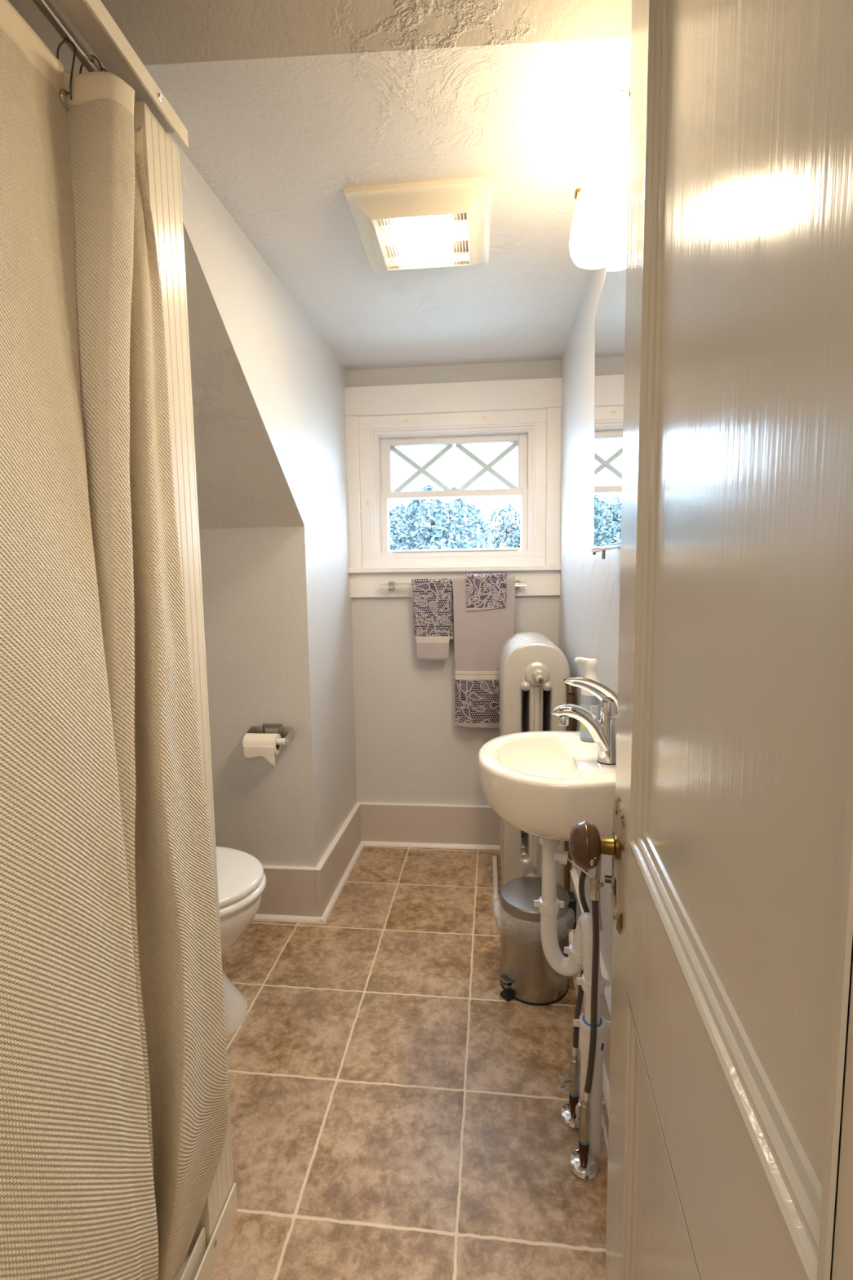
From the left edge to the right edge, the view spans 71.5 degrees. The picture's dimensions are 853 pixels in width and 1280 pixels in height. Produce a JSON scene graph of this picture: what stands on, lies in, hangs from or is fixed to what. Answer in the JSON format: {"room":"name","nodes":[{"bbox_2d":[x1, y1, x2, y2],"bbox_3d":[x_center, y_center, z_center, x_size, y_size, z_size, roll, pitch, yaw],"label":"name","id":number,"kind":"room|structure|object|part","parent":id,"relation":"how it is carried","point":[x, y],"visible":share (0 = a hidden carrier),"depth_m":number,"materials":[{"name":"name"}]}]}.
{"room":"bathroom","nodes":[
{"label":"bathroom","id":0,"kind":"room"},
{"bbox_2d":[199,520,316,866],"bbox_3d":[-0.801,0.290,2.114,0.828,1.384,0.100,0,6,6],"label":"wall","id":1,"kind":"structure","parent":0,"point":[254,580],"depth_m":2.03,"materials":[{"name":"white paint"}]},
{"bbox_2d":[241,724,293,748],"bbox_3d":[-0.535,0.325,2.000,0.157,0.065,0.080,0,6,6],"label":"toilet paper holder","id":2,"kind":"object","parent":1,"relation":"attached to","point":[287,731],"visible":0.64,"depth_m":2.02,"materials":[{"name":"silver metal"}]},
{"bbox_3d":[-0.609,0.329,2.008,0.003,0.057,0.080,0,6,6],"label":"arm","id":3,"kind":"part","parent":2,"relation":"part of","materials":[{"name":"silver metal"}]},
{"bbox_2d":[242,733,281,768],"bbox_3d":[-0.549,0.367,1.983,0.108,0.108,0.069,0,6,6],"label":"toilet paper roll","id":4,"kind":"object","parent":2,"relation":"on","point":[254,744],"visible":0.95,"depth_m":1.95,"materials":[{"name":"white paper"}]},
{"bbox_3d":[-0.532,0.313,2.037,0.147,0.033,0.004,0,6,6],"label":"plate","id":5,"kind":"part","parent":2,"relation":"part of","materials":[{"name":"silver metal"}]},
{"bbox_3d":[-0.528,0.319,2.030,0.068,0.058,0.019,0,6,6],"label":"plate","id":6,"kind":"part","parent":2,"relation":"part of","materials":[{"name":"silver metal"}]},
{"bbox_3d":[-0.462,0.329,1.994,0.003,0.057,0.080,0,6,6],"label":"arm","id":7,"kind":"part","parent":2,"relation":"part of","materials":[{"name":"silver metal"}]},
{"bbox_2d":[252,865,321,923],"bbox_3d":[-0.789,0.892,2.108,0.849,0.188,0.036,0,6,6],"label":"baseboard","id":8,"kind":"structure","parent":1,"relation":"attached to","point":[288,895],"depth_m":2.08,"materials":[{"name":"beige paint"}]},
{"bbox_3d":[-0.789,0.979,2.107,0.849,0.016,0.016,0,6,6],"label":"shoe moulding","id":9,"kind":"part","parent":8,"relation":"part of","materials":[{"name":"white paint"}]},
{"bbox_2d":[167,133,356,865],"bbox_3d":[-0.472,-0.070,1.798,0.100,2.159,1.595,0,6,7],"label":"wall","id":10,"kind":"structure","parent":0,"point":[301,382],"depth_m":2.02,"materials":[{"name":"white paint"}]},
{"bbox_2d":[314,802,364,924],"bbox_3d":[-0.334,0.859,2.365,0.036,0.188,0.640,0,6,7],"label":"baseboard","id":11,"kind":"structure","parent":10,"relation":"attached to","point":[334,868],"depth_m":2.28,"materials":[{"name":"beige paint"}]},
{"bbox_3d":[-0.322,0.944,2.372,0.016,0.016,0.640,0,6,7],"label":"shoe moulding","id":12,"kind":"part","parent":11,"relation":"part of","materials":[{"name":"white paint"}]},
{"bbox_2d":[8,0,631,528],"bbox_3d":[-0.407,-1.010,0.990,1.840,1.466,1.772,0,6,6],"label":"ceiling","id":13,"kind":"structure","parent":0,"point":[242,482],"depth_m":0.97,"materials":[{"name":"white paint"}]},
{"bbox_2d":[143,37,631,369],"bbox_3d":[0.030,-1.091,1.690,1.088,0.080,1.493,0,6,6],"label":"ceiling","id":14,"kind":"structure","parent":0,"point":[278,142],"depth_m":1.25,"materials":[{"name":"white paint"}]},
{"bbox_2d":[343,176,490,271],"bbox_3d":[-0.006,-1.005,1.475,0.326,0.044,0.336,0,6,6],"label":"ceiling fan light","id":15,"kind":"object","parent":14,"relation":"attached to","point":[421,224],"visible":1,"depth_m":1.40,"materials":[{"name":"beige plastic"}]},
{"bbox_2d":[373,213,469,269],"bbox_3d":[-0.006,-0.995,1.476,0.222,0.010,0.229,0,6,6],"label":"grille","id":16,"kind":"object","parent":15,"relation":"attached to","point":[421,240],"depth_m":1.46,"materials":[{"name":"beige plastic"}]},
{"bbox_2d":[209,845,608,1279],"bbox_3d":[-0.331,1.177,0.531,2.270,0.060,4.537,0,6,6],"label":"floor","id":17,"kind":"structure","parent":0,"point":[393,1116],"depth_m":1.36,"materials":[{"name":"tile"}]},
{"bbox_2d":[55,0,237,1279],"bbox_3d":[-0.821,0.186,0.663,0.846,1.896,0.832,0,6,6],"label":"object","id":18,"kind":"object","parent":17,"relation":"on","point":[157,117],"visible":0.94,"depth_m":0.94,"materials":[{"name":"white plastic"}]},
{"bbox_2d":[31,0,100,72],"bbox_3d":[-0.484,-0.749,0.516,0.017,0.017,0.846,0,6,6],"label":"shower rod","id":19,"kind":"object","parent":18,"relation":"attached to","point":[46,7],"visible":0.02,"depth_m":0.75,"materials":[{"name":"silver metal"}]},
{"bbox_2d":[56,39,76,99],"bbox_3d":[-0.460,-0.726,0.753,0.025,0.080,0.018,0,6,6],"label":"curtain hook","id":20,"kind":"object","parent":19,"relation":"hanging from","point":[63,42],"visible":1,"depth_m":0.76,"materials":[{"name":"grey metal"}]},
{"bbox_2d":[79,54,102,74],"bbox_3d":[-0.455,-0.770,0.803,0.039,0.042,0.005,1,6,18],"label":"curtain hook","id":21,"kind":"object","parent":19,"relation":"hanging from","point":[93,56],"visible":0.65,"depth_m":0.80,"materials":[{"name":"grey metal"}]},
{"bbox_2d":[0,0,228,1279],"bbox_3d":[-0.417,0.189,0.592,0.145,1.794,0.730,0,6,6],"label":"shower curtain","id":22,"kind":"object","parent":19,"relation":"hanging from","point":[114,1091],"visible":1,"depth_m":0.70,"materials":[{"name":"beige fabric"}]},
{"bbox_3d":[-0.441,-0.744,0.523,0.053,0.028,0.827,0,6,6],"label":"rail","id":23,"kind":"part","parent":18,"relation":"part of","materials":[{"name":"beige ceramic"}]},
{"bbox_3d":[-0.788,0.158,1.074,0.820,1.865,0.006,0,6,6],"label":"panel","id":24,"kind":"part","parent":18,"relation":"part of","materials":[{"name":"beige ceramic"}]},
{"bbox_2d":[215,845,266,1036],"bbox_3d":[-0.823,0.650,1.606,0.782,0.775,0.460,0,6,6],"label":"toilet","id":25,"kind":"object","parent":17,"relation":"on","point":[241,876],"visible":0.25,"depth_m":1.56,"materials":[{"name":"white ceramic"}]},
{"bbox_3d":[-0.667,0.640,1.589,0.456,0.022,0.364,0,6,6],"label":"lid","id":26,"kind":"part","parent":25,"relation":"part of","materials":[{"name":"white plastic"}]},
{"bbox_3d":[-0.707,0.856,1.616,0.530,0.360,0.360,0,6,6],"label":"bowl","id":27,"kind":"part","parent":25,"relation":"part of","materials":[{"name":"white ceramic"}]},
{"bbox_2d":[493,855,500,918],"bbox_3d":[0.375,0.945,2.283,0.232,0.014,0.448,0,6,6],"label":"trim frame","id":28,"kind":"object","parent":17,"relation":"on","point":[496,909],"visible":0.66,"depth_m":2.24,"materials":[{"name":"white paint"}]},
{"bbox_2d":[499,631,570,887],"bbox_3d":[0.392,0.473,2.195,0.230,0.972,0.446,0,6,6],"label":"radiator","id":29,"kind":"object","parent":17,"relation":"on","point":[531,664],"visible":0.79,"depth_m":2.02,"materials":[{"name":"white metal"}]},
{"bbox_2d":[497,876,577,1005],"bbox_3d":[0.320,0.871,1.734,0.227,0.280,0.199,0,6,6],"label":"pedal bin","id":30,"kind":"object","parent":17,"relation":"on","point":[526,976],"visible":0.84,"depth_m":1.66,"materials":[{"name":"silver metal"}]},
{"bbox_3d":[0.314,0.747,1.721,0.198,0.032,0.198,0,6,6],"label":"lid","id":31,"kind":"part","parent":30,"relation":"part of","materials":[{"name":"silver metal"}]},
{"bbox_2d":[558,1064,579,1128],"bbox_3d":[0.325,0.990,1.305,0.060,0.132,0.059,3,7,31],"label":"shutoff valve","id":32,"kind":"object","parent":17,"relation":"on","point":[567,1112],"visible":0.86,"depth_m":1.29,"materials":[{"name":"silver metal"}]},
{"bbox_3d":[0.296,0.965,1.295,0.011,0.034,0.017,-2,6,-12],"label":"oval handle","id":33,"kind":"part","parent":32,"relation":"part of","materials":[{"name":"silver metal"}]},
{"bbox_3d":[0.308,0.965,1.298,0.018,0.009,0.009,-2,6,-12],"label":"valve stem","id":34,"kind":"part","parent":32,"relation":"part of","materials":[{"name":"silver metal"}]},
{"bbox_2d":[570,869,590,1066],"bbox_3d":[0.346,0.687,1.297,0.088,0.481,0.027,-6,8,-39],"label":"supply hose","id":35,"kind":"object","parent":32,"relation":"attached to","point":[575,1051],"visible":0.55,"depth_m":1.29,"materials":[{"name":"silver metal"}]},
{"bbox_2d":[564,677,573,891],"bbox_3d":[0.484,0.548,2.024,0.047,0.856,0.058,0,6,6],"label":"riser pipe","id":36,"kind":"object","parent":17,"relation":"on","point":[570,689],"visible":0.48,"depth_m":1.99,"materials":[{"name":"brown metal"}]},
{"bbox_2d":[568,1102,599,1180],"bbox_3d":[0.318,1.002,1.195,0.059,0.132,0.059,5,8,42],"label":"shutoff valve","id":37,"kind":"object","parent":17,"relation":"on","point":[584,1165],"visible":0.95,"depth_m":1.19,"materials":[{"name":"silver metal"}]},
{"bbox_3d":[0.316,0.973,1.222,0.017,0.034,0.011,-1,6,-3],"label":"oval handle","id":38,"kind":"part","parent":37,"relation":"part of","materials":[{"name":"silver metal"}]},
{"bbox_2d":[578,1138,589,1145],"bbox_3d":[0.318,1.009,1.196,0.020,0.005,0.020,0,6,6],"label":"washer","id":39,"kind":"object","parent":37,"relation":"in","point":[581,1141],"depth_m":1.19,"materials":[{"name":"blue"}]},
{"bbox_2d":[580,877,599,1112],"bbox_3d":[0.328,0.707,1.177,0.026,0.468,0.056,3,7,32],"label":"supply hose","id":40,"kind":"object","parent":37,"relation":"attached to","point":[584,1104],"visible":1,"depth_m":1.17,"materials":[{"name":"black rubber"}]},
{"bbox_2d":[345,360,561,805],"bbox_3d":[0.130,-0.234,2.597,1.150,2.300,0.140,0,6,6],"label":"wall","id":41,"kind":"structure","parent":0,"point":[411,748],"depth_m":2.60,"materials":[{"name":"white paint"}]},
{"bbox_2d":[358,802,500,849],"bbox_3d":[0.128,0.826,2.621,0.888,0.188,0.036,0,6,6],"label":"baseboard","id":42,"kind":"structure","parent":41,"relation":"attached to","point":[451,826],"depth_m":2.63,"materials":[{"name":"beige paint"}]},
{"bbox_3d":[0.128,0.912,2.620,0.888,0.016,0.016,0,6,6],"label":"shoe moulding","id":43,"kind":"part","parent":42,"relation":"part of","materials":[{"name":"white paint"}]},
{"bbox_2d":[344,377,562,597],"bbox_3d":[0.110,-0.624,2.518,0.898,0.873,0.156,0,6,6],"label":"window","id":44,"kind":"structure","parent":41,"relation":"in","point":[526,414],"depth_m":2.48,"materials":[{"name":"white paint"}]},
{"bbox_3d":[-0.311,-0.624,2.518,0.056,0.632,0.020,0,6,6],"label":"casing","id":45,"kind":"part","parent":44,"relation":"part of","materials":[{"name":"white paint"}]},
{"bbox_3d":[0.109,-0.839,2.521,0.525,0.006,0.010,0,6,6],"label":"lift rail","id":46,"kind":"part","parent":44,"relation":"part of","materials":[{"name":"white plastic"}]},
{"bbox_3d":[0.115,-0.624,2.541,0.686,0.545,0.110,0,6,6],"label":"frame","id":47,"kind":"part","parent":44,"relation":"part of","materials":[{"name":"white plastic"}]},
{"bbox_2d":[380,580,526,591],"bbox_3d":[0.110,-0.228,2.481,0.608,0.038,0.054,0,6,6],"label":"towel bar","id":48,"kind":"object","parent":44,"relation":"attached to","point":[391,586],"visible":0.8,"depth_m":2.48,"materials":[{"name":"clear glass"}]},
{"bbox_2d":[411,578,453,660],"bbox_3d":[0.026,-0.086,2.487,0.171,0.340,0.031,0,6,6],"label":"hand towel","id":49,"kind":"object","parent":48,"relation":"hanging from","point":[433,605],"visible":1,"depth_m":2.48,"materials":[{"name":"fabric"}]},
{"bbox_3d":[0.108,-0.230,2.466,0.608,0.017,0.017,0,6,6],"label":"glass rod","id":50,"kind":"part","parent":48,"relation":"part of","materials":[{"name":"white"}]},
{"bbox_2d":[453,576,515,728],"bbox_3d":[0.243,0.056,2.479,0.259,0.637,0.035,0,6,6],"label":"bath towel","id":51,"kind":"object","parent":48,"relation":"hanging from","point":[480,637],"visible":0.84,"depth_m":2.47,"materials":[{"name":"fabric"}]},
{"bbox_2d":[466,573,506,610],"bbox_3d":[0.250,-0.198,2.454,0.171,0.152,0.039,0,6,6],"label":"washcloth","id":52,"kind":"object","parent":48,"relation":"hanging from","point":[484,591],"visible":1,"depth_m":2.44,"materials":[{"name":"fabric"}]},
{"bbox_3d":[0.101,-0.996,2.435,0.897,0.115,0.024,0,6,6],"label":"head casing","id":53,"kind":"part","parent":44,"relation":"part of","materials":[{"name":"white paint"}]},
{"bbox_3d":[0.116,-0.497,2.543,0.630,0.283,0.030,0,6,6],"label":"sash","id":54,"kind":"part","parent":44,"relation":"part of","materials":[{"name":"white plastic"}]},
{"bbox_3d":[0.116,-0.746,2.550,0.629,0.248,0.030,0,6,6],"label":"sash","id":55,"kind":"part","parent":44,"relation":"part of","materials":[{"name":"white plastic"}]},
{"bbox_3d":[0.112,-0.331,2.534,0.780,0.036,0.046,0,6,6],"label":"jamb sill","id":56,"kind":"part","parent":44,"relation":"part of","materials":[{"name":"white paint"}]},
{"bbox_3d":[0.119,-0.383,2.535,0.540,0.005,0.008,0,6,6],"label":"lift rail","id":57,"kind":"part","parent":44,"relation":"part of","materials":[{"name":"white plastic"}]},
{"bbox_3d":[0.523,-0.626,2.435,0.058,0.632,0.020,0,6,6],"label":"casing","id":58,"kind":"part","parent":44,"relation":"part of","materials":[{"name":"white paint"}]},
{"bbox_2d":[559,266,620,986],"bbox_3d":[0.483,-0.418,1.200,0.120,2.950,2.518,0,6,6],"label":"wall","id":59,"kind":"structure","parent":0,"point":[589,595],"depth_m":1.83,"materials":[{"name":"white paint"}]},
{"bbox_2d":[478,731,616,840],"bbox_3d":[0.273,0.319,1.288,0.319,0.148,0.386,0,6,6],"label":"sink","id":60,"kind":"object","parent":59,"relation":"attached to","point":[541,784],"visible":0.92,"depth_m":1.16,"materials":[{"name":"white ceramic"}]},
{"bbox_2d":[533,836,611,1155],"bbox_3d":[0.319,0.730,1.278,0.100,0.655,0.190,-5,7,-33],"label":"drain pipe","id":61,"kind":"object","parent":60,"relation":"attached to","point":[580,951],"visible":0.84,"depth_m":1.23,"materials":[{"name":"white plastic"}]},
{"bbox_3d":[0.330,0.489,1.263,0.005,0.029,0.073,-7,8,-44],"label":"pivot rod","id":62,"kind":"part","parent":61,"relation":"part of","materials":[{"name":"silver metal"}]},
{"bbox_2d":[582,1014,602,1026],"bbox_3d":[0.341,0.780,1.216,0.039,0.002,0.039,0,6,6],"label":"washer","id":63,"kind":"object","parent":61,"relation":"in","point":[586,1020],"depth_m":1.20,"materials":[{"name":"blue plastic"}]},
{"bbox_2d":[551,677,617,764],"bbox_3d":[0.328,0.163,1.213,0.143,0.176,0.043,0,6,6],"label":"faucet","id":64,"kind":"object","parent":60,"relation":"on","point":[603,731],"visible":0.95,"depth_m":1.20,"materials":[{"name":"silver metal"}]},
{"bbox_3d":[0.319,0.179,1.215,0.125,0.096,0.042,0,6,6],"label":"spout","id":65,"kind":"part","parent":64,"relation":"part of","materials":[{"name":"silver metal"}]},
{"bbox_3d":[0.340,0.114,1.206,0.118,0.078,0.034,0,6,6],"label":"lever","id":66,"kind":"part","parent":64,"relation":"part of","materials":[{"name":"silver metal"}]},
{"bbox_2d":[574,657,600,741],"bbox_3d":[0.375,0.136,1.372,0.058,0.194,0.042,3,7,31],"label":"soap bottle","id":67,"kind":"object","parent":60,"relation":"on","point":[588,701],"visible":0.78,"depth_m":1.35,"materials":[{"name":"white plastic"}]},
{"bbox_2d":[568,860,611,1118],"bbox_3d":[0.429,0.950,1.401,0.036,0.188,2.416,0,6,6],"label":"baseboard","id":68,"kind":"structure","parent":59,"relation":"attached to","point":[606,997],"depth_m":1.43,"materials":[{"name":"beige paint"}]},
{"bbox_2d":[568,89,630,269],"bbox_3d":[0.346,-0.855,1.097,0.129,0.186,0.380,0,6,6],"label":"vanity light","id":69,"kind":"object","parent":59,"relation":"attached to","point":[602,203],"visible":0.7,"depth_m":1.00,"materials":[{"name":"white glass"}]},
{"bbox_3d":[0.350,-0.844,1.204,0.115,0.144,0.115,0,6,6],"label":"lamp shade","id":70,"kind":"part","parent":69,"relation":"part of","materials":[{"name":"white glass"}]},
{"bbox_3d":[0.330,-0.823,1.001,0.115,0.144,0.115,0,6,6],"label":"lamp shade","id":71,"kind":"part","parent":69,"relation":"part of","materials":[{"name":"white glass"}]},
{"bbox_2d":[591,207,627,559],"bbox_3d":[0.381,-0.464,1.080,0.058,0.618,0.610,0,6,6],"label":"mirror","id":72,"kind":"object","parent":59,"relation":"attached to","point":[610,320],"visible":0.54,"depth_m":1.19,"materials":[{"name":"mirror"},{"name":"glass"},{"name":"chrome"}]},
{"bbox_3d":[-0.507,-0.261,0.073,1.818,2.900,0.100,0,6,6],"label":"wall","id":73,"kind":"structure","parent":0,"visible":0},
{"bbox_2d":[568,0,852,1279],"bbox_3d":[0.212,0.121,0.453,0.106,2.018,0.768,0,6,6],"label":"door","id":74,"kind":"structure","parent":73,"relation":"in","point":[731,845],"depth_m":0.40,"materials":[{"name":"beige paint"}]},
{"bbox_3d":[0.216,0.279,0.808,0.042,0.066,0.066,0,6,6],"label":"knob","id":75,"kind":"part","parent":74,"relation":"part of","materials":[{"name":"brown metal"}]},
{"bbox_3d":[0.261,0.306,0.810,0.005,0.187,0.070,0,6,9],"label":"lock plate","id":76,"kind":"part","parent":74,"relation":"part of","materials":[{"name":"metal"}]},
{"bbox_3d":[0.226,0.703,0.540,0.013,0.466,0.477,0,6,9],"label":"panel moulding","id":77,"kind":"part","parent":74,"relation":"part of","materials":[{"name":"beige paint"}]},
{"bbox_3d":[0.238,0.703,0.538,0.011,0.470,0.481,0,6,9],"label":"panel","id":78,"kind":"part","parent":74,"relation":"part of","materials":[{"name":"beige paint"}]},
{"label":"outside","id":79,"kind":"structure","parent":0,"visible":0},
{"bbox_3d":[3.152,1.885,31.822,60.000,0.080,56.800,0,6,6],"label":"garden","id":80,"kind":"object","parent":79,"visible":0},
{"bbox_2d":[389,499,430,550],"bbox_3d":[-1.378,-0.030,14.869,4.198,7.375,2.490,0,6,12],"label":"leafy tree","id":81,"kind":"object","parent":80,"relation":"on","point":[396,530],"visible":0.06,"depth_m":13.80,"materials":[{"name":"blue plant"}]},
{"bbox_2d":[389,482,508,550],"bbox_3d":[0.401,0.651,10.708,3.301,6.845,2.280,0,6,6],"label":"bush","id":82,"kind":"object","parent":80,"relation":"on","point":[437,526],"visible":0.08,"depth_m":10.21,"materials":[{"name":"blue plant"}]},
{"bbox_2d":[447,482,520,548],"bbox_3d":[2.435,-0.817,18.174,4.472,8.144,2.695,-1,6,-1],"label":"leafy tree","id":83,"kind":"object","parent":80,"relation":"on","point":[513,540],"visible":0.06,"depth_m":18.37,"materials":[{"name":"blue plant"}]}
]}

